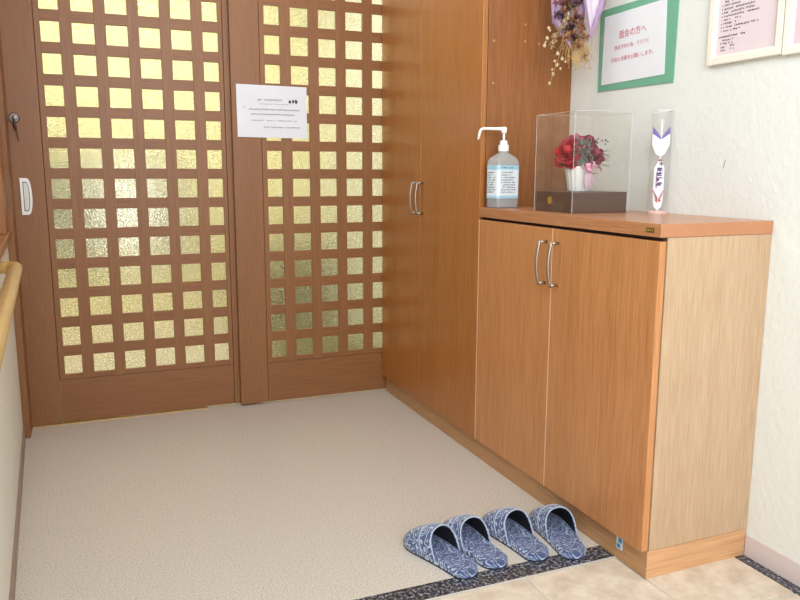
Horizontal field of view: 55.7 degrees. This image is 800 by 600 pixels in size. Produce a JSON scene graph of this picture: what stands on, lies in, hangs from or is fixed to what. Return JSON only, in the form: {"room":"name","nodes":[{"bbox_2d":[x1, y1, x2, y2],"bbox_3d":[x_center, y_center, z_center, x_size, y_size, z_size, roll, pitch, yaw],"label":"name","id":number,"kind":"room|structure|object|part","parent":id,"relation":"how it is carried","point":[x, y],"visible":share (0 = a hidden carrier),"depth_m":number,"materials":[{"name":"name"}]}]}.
{"room":"entrance hall","nodes":[
{"label":"entrance hall","id":0,"kind":"room"},
{"bbox_2d":[0,246,22,599],"bbox_3d":[-0.874,-0.407,1.363,0.120,2.420,2.978,-4,11,-25],"label":"wall","id":1,"kind":"structure","parent":0,"point":[11,423],"depth_m":2.08,"materials":[{"name":"white paint"}]},
{"bbox_2d":[0,129,22,370],"bbox_3d":[-0.843,-0.570,1.375,0.166,1.344,2.927,-4,11,-25],"label":"handrail","id":2,"kind":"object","parent":1,"relation":"in","point":[5,233],"depth_m":1.89,"materials":[{"name":"brown wood"}]},
{"bbox_3d":[-1.038,-0.692,1.711,0.198,1.217,2.118,-4,10,-22],"label":"frame","id":3,"kind":"part","parent":2,"relation":"part of","materials":[{"name":"brown wood"}]},
{"bbox_3d":[-1.032,-0.077,1.808,0.116,0.028,2.145,-4,11,-25],"label":"sill","id":4,"kind":"part","parent":2,"relation":"part of","materials":[{"name":"brown wood"}]},
{"bbox_3d":[-0.648,0.101,1.177,0.067,0.090,2.204,-4,11,-25],"label":"handrail","id":5,"kind":"part","parent":2,"relation":"part of","materials":[{"name":"brown wood"}]},
{"bbox_2d":[0,30,32,437],"bbox_3d":[-1.517,-0.488,2.810,0.132,2.050,0.178,-4,10,-22],"label":"trim","id":6,"kind":"structure","parent":1,"relation":"attached to","point":[13,252],"depth_m":2.84,"materials":[{"name":"brown wood"}]},
{"bbox_2d":[9,426,25,599],"bbox_3d":[-0.819,0.737,1.582,0.006,0.050,2.973,-4,11,-25],"label":"baseboard","id":7,"kind":"structure","parent":1,"relation":"attached to","point":[21,470],"depth_m":2.13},
{"bbox_2d":[0,0,239,425],"bbox_3d":[-1.044,-0.523,3.036,0.936,2.032,0.062,-4,10,-22],"label":"door","id":8,"kind":"structure","parent":1,"relation":"in","point":[119,111],"depth_m":3.05,"materials":[{"name":"brown wood"}]},
{"bbox_3d":[-1.429,-0.396,2.900,0.040,0.140,0.006,-4,10,-22],"label":"pull handle","id":9,"kind":"part","parent":8,"relation":"part of","materials":[{"name":"silver metal"}]},
{"bbox_3d":[-1.053,-0.569,3.053,0.691,1.761,0.003,-4,10,-22],"label":"glass pane","id":10,"kind":"part","parent":8,"relation":"part of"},
{"bbox_3d":[-1.054,0.389,3.208,0.694,0.176,0.025,-4,10,-22],"label":"rail","id":11,"kind":"part","parent":8,"relation":"part of","materials":[{"name":"brown wood"}]},
{"bbox_2d":[33,406,207,427],"bbox_3d":[-1.161,0.488,3.183,0.688,0.004,0.043,-4,10,-22],"label":"trim","id":12,"kind":"structure","parent":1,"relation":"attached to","point":[206,407],"depth_m":3.16,"materials":[{"name":"brown wood"}]},
{"bbox_2d":[227,0,385,404],"bbox_3d":[-0.264,-0.573,3.341,0.936,2.032,0.026,-4,10,-22],"label":"door","id":13,"kind":"structure","parent":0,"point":[308,212],"depth_m":3.31,"materials":[{"name":"brown wood"}]},
{"bbox_2d":[236,84,306,138],"bbox_3d":[-0.534,-0.788,3.172,0.298,0.215,0.005,-4,10,-22],"label":"paper notice","id":14,"kind":"object","parent":13,"relation":"attached to","point":[263,111],"visible":1,"depth_m":3.17,"materials":[{"name":"white paper"}]},
{"bbox_3d":[-0.267,-0.616,3.341,0.691,1.761,0.003,-4,10,-22],"label":"glass pane","id":15,"kind":"part","parent":13,"relation":"part of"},
{"bbox_3d":[-0.267,0.342,3.497,0.694,0.176,0.025,-4,10,-22],"label":"rail","id":16,"kind":"part","parent":13,"relation":"part of","materials":[{"name":"brown wood"}]},
{"bbox_2d":[15,387,799,599],"bbox_3d":[-0.241,0.673,2.268,2.200,0.050,6.500,-4,10,-22],"label":"floor","id":17,"kind":"structure","parent":0,"point":[316,497],"depth_m":2.31,"materials":[{"name":"beige plastic"}]},
{"bbox_2d":[403,522,477,579],"bbox_3d":[0.110,0.645,2.023,0.103,0.091,0.260,-7,12,-37],"label":"slipper","id":18,"kind":"object","parent":17,"relation":"on","point":[437,544],"visible":1,"depth_m":2.02,"materials":[{"name":"blue fabric"}]},
{"bbox_2d":[443,514,507,569],"bbox_3d":[0.199,0.636,2.074,0.103,0.091,0.260,-5,11,-28],"label":"slipper","id":19,"kind":"object","parent":17,"relation":"on","point":[472,534],"visible":0.77,"depth_m":2.06,"materials":[{"name":"blue fabric"}]},
{"bbox_2d":[382,0,571,457],"bbox_3d":[0.240,-0.594,3.022,0.389,2.200,0.922,-4,10,-22],"label":"tall cabinet","id":20,"kind":"object","parent":17,"relation":"on","point":[452,70],"visible":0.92,"depth_m":2.79,"materials":[{"name":"brown wood"}]},
{"bbox_3d":[0.009,-0.657,3.189,0.020,2.114,0.423,-4,10,-22],"label":"door","id":21,"kind":"part","parent":20,"relation":"part of","materials":[{"name":"brown wood"}]},
{"bbox_3d":[0.054,-0.410,3.044,0.038,0.129,0.010,-4,10,-22],"label":"handle","id":22,"kind":"part","parent":20,"relation":"part of","materials":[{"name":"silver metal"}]},
{"bbox_3d":[0.074,-0.402,2.997,0.038,0.129,0.010,-4,10,-22],"label":"handle","id":23,"kind":"part","parent":20,"relation":"part of","materials":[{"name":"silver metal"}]},
{"bbox_3d":[0.185,-0.585,2.768,0.020,2.114,0.494,-4,10,-22],"label":"door","id":24,"kind":"part","parent":20,"relation":"part of","materials":[{"name":"brown wood"}]},
{"bbox_3d":[0.440,-0.563,2.616,0.330,2.125,0.018,-4,10,-22],"label":"panel","id":25,"kind":"part","parent":20,"relation":"part of","materials":[{"name":"brown wood"}]},
{"bbox_2d":[355,545,616,599],"bbox_3d":[-0.099,0.738,1.799,2.102,0.021,0.064,-4,10,-22],"label":"trim","id":26,"kind":"structure","parent":17,"relation":"in","point":[488,577],"depth_m":1.92,"materials":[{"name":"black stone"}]},
{"bbox_2d":[482,507,548,561],"bbox_3d":[0.322,0.629,2.118,0.103,0.091,0.260,-5,11,-27],"label":"slipper","id":27,"kind":"object","parent":17,"relation":"on","point":[512,527],"visible":0.91,"depth_m":2.11,"materials":[{"name":"blue fabric"}]},
{"bbox_2d":[529,504,585,559],"bbox_3d":[0.446,0.627,2.135,0.103,0.091,0.260,-2,10,-13],"label":"slipper","id":28,"kind":"object","parent":17,"relation":"on","point":[555,524],"visible":0.98,"depth_m":2.13,"materials":[{"name":"blue fabric"}]},
{"bbox_2d":[475,206,772,578],"bbox_3d":[0.584,0.188,2.306,0.389,0.900,0.893,-4,10,-22],"label":"cabinet","id":29,"kind":"object","parent":17,"relation":"on","point":[619,354],"visible":0.98,"depth_m":1.97,"materials":[{"name":"brown wood"}]},
{"bbox_3d":[0.363,0.145,2.450,0.020,0.782,0.441,-4,10,-22],"label":"door","id":30,"kind":"part","parent":29,"relation":"part of","materials":[{"name":"brown wood"}]},
{"bbox_3d":[0.411,-0.110,2.215,0.038,0.131,0.010,-4,10,-22],"label":"handle","id":31,"kind":"part","parent":29,"relation":"part of","materials":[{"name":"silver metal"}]},
{"bbox_3d":[0.434,-0.101,2.160,0.038,0.131,0.010,-4,10,-22],"label":"handle","id":32,"kind":"part","parent":29,"relation":"part of","materials":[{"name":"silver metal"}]},
{"bbox_3d":[0.533,0.214,2.044,0.020,0.782,0.440,-4,10,-22],"label":"door","id":33,"kind":"part","parent":29,"relation":"part of","materials":[{"name":"brown wood"}]},
{"bbox_2d":[617,538,621,547],"bbox_3d":[0.583,0.646,2.014,0.001,0.028,0.019,-4,10,-22],"label":"print","id":34,"kind":"object","parent":29,"relation":"attached to","point":[619,541],"depth_m":2.01},
{"bbox_2d":[479,206,772,237],"bbox_3d":[0.602,-0.241,2.239,0.354,0.032,0.891,-4,10,-22],"label":"countertop","id":35,"kind":"structure","parent":29,"relation":"on","point":[668,225],"depth_m":1.94,"materials":[{"name":"brown wood"}]},
{"bbox_2d":[477,127,518,198],"bbox_3d":[0.326,-0.439,2.513,0.132,0.264,0.069,-6,11,-32],"label":"sanitizer bottle","id":36,"kind":"object","parent":35,"relation":"on","point":[502,180],"visible":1,"depth_m":2.50,"materials":[{"name":"clear plastic"}]},
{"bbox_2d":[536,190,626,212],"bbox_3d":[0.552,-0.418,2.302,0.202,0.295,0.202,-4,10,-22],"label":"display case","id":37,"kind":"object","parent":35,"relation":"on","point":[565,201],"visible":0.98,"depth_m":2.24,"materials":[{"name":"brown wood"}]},
{"bbox_2d":[554,133,611,190],"bbox_3d":[0.546,-0.417,2.295,0.150,0.173,0.144,-8,12,-38],"label":"flower arrangement","id":38,"kind":"object","parent":37,"relation":"on","point":[577,160],"visible":1,"depth_m":2.27,"materials":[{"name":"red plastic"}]},
{"bbox_3d":[0.544,-0.370,2.311,0.090,0.074,0.090,-4,10,-22],"label":"pot","id":39,"kind":"part","parent":38,"relation":"part of","materials":[{"name":"white ceramic"}]},
{"bbox_2d":[646,109,673,213],"bbox_3d":[0.760,-0.403,2.216,0.059,0.296,0.059,-4,10,-22],"label":"clear tube","id":40,"kind":"object","parent":35,"relation":"on","point":[659,110],"visible":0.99,"depth_m":2.21,"materials":[{"name":"plastic"}]},
{"bbox_2d":[652,120,670,210],"bbox_3d":[0.759,-0.394,2.216,0.048,0.262,0.006,3,10,18],"label":"decorative piece","id":41,"kind":"object","parent":40,"relation":"in","point":[660,145],"visible":1,"depth_m":2.21,"materials":[{"name":"white plastic"}]},
{"bbox_2d":[657,168,662,185],"bbox_3d":[0.760,-0.360,2.218,0.016,0.054,0.001,3,10,18],"label":"print","id":42,"kind":"object","parent":41,"relation":"on","point":[659,170],"depth_m":2.22},
{"bbox_3d":[0.778,0.233,1.916,0.329,0.791,0.018,-4,10,-22],"label":"panel","id":43,"kind":"part","parent":29,"relation":"part of","materials":[{"name":"brown wood"}]},
{"bbox_2d":[567,0,799,563],"bbox_3d":[0.744,-0.589,2.465,0.120,2.420,6.500,-4,10,-22],"label":"wall","id":44,"kind":"structure","parent":0,"point":[743,115],"depth_m":1.99,"materials":[{"name":"white paint"}]},
{"bbox_2d":[543,0,605,84],"bbox_3d":[0.566,-0.922,2.385,0.219,0.472,0.088,1,10,7],"label":"bouquet","id":45,"kind":"object","parent":44,"relation":"hanging from","point":[568,16],"visible":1,"depth_m":2.40,"materials":[{"name":"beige plant"}]},
{"bbox_3d":[0.505,-0.848,2.415,0.060,0.098,0.050,9,13,41],"label":"straw flower","id":46,"kind":"part","parent":45,"relation":"part of","materials":[{"name":"beige plant"}]},
{"bbox_3d":[0.534,-0.918,2.398,0.109,0.202,0.041,2,10,12],"label":"plum flower","id":47,"kind":"part","parent":45,"relation":"part of","materials":[{"name":"purple plant"}]},
{"bbox_3d":[0.545,-0.903,2.406,0.136,0.415,0.030,2,10,9],"label":"stem","id":48,"kind":"part","parent":45,"relation":"part of","materials":[{"name":"plant"}]},
{"bbox_3d":[0.538,-0.915,2.398,0.119,0.194,0.046,2,10,9],"label":"rust flower","id":49,"kind":"part","parent":45,"relation":"part of","materials":[{"name":"brown plant"}]},
{"bbox_3d":[0.552,-0.850,2.405,0.107,0.171,0.040,2,10,13],"label":"tan flower","id":50,"kind":"part","parent":45,"relation":"part of","materials":[{"name":"beige plant"}]},
{"bbox_2d":[598,0,678,91],"bbox_3d":[0.721,-0.783,2.322,0.005,0.258,0.357,-4,10,-22],"label":"sign","id":51,"kind":"object","parent":44,"relation":"attached to","point":[638,39],"visible":1,"depth_m":2.31,"materials":[{"name":"white paper"}]},
{"bbox_2d":[706,0,785,66],"bbox_3d":[0.881,-0.771,1.918,0.016,0.318,0.240,-4,10,-22],"label":"framed document","id":52,"kind":"object","parent":44,"relation":"attached to","point":[739,30],"visible":1,"depth_m":1.94,"materials":[{"name":"white"}]},
{"bbox_2d":[735,555,799,595],"bbox_3d":[1.394,0.894,0.905,0.034,0.021,2.700,-4,10,-22],"label":"trim","id":53,"kind":"structure","parent":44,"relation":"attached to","point":[795,589],"depth_m":1.95,"materials":[{"name":"black stone"}]},
{"bbox_2d":[744,535,799,586],"bbox_3d":[1.427,0.863,0.858,0.004,0.058,2.599,-4,10,-22],"label":"baseboard","id":54,"kind":"structure","parent":44,"relation":"attached to","point":[787,568],"depth_m":1.96,"materials":[{"name":"beige plastic"}]},
{"bbox_2d":[782,0,799,55],"bbox_3d":[0.974,-0.729,1.696,0.016,0.317,0.240,-4,10,-22],"label":"framed document","id":55,"kind":"object","parent":44,"relation":"attached to","point":[791,35],"visible":1,"depth_m":1.80,"materials":[{"name":"white wood"}]}
]}

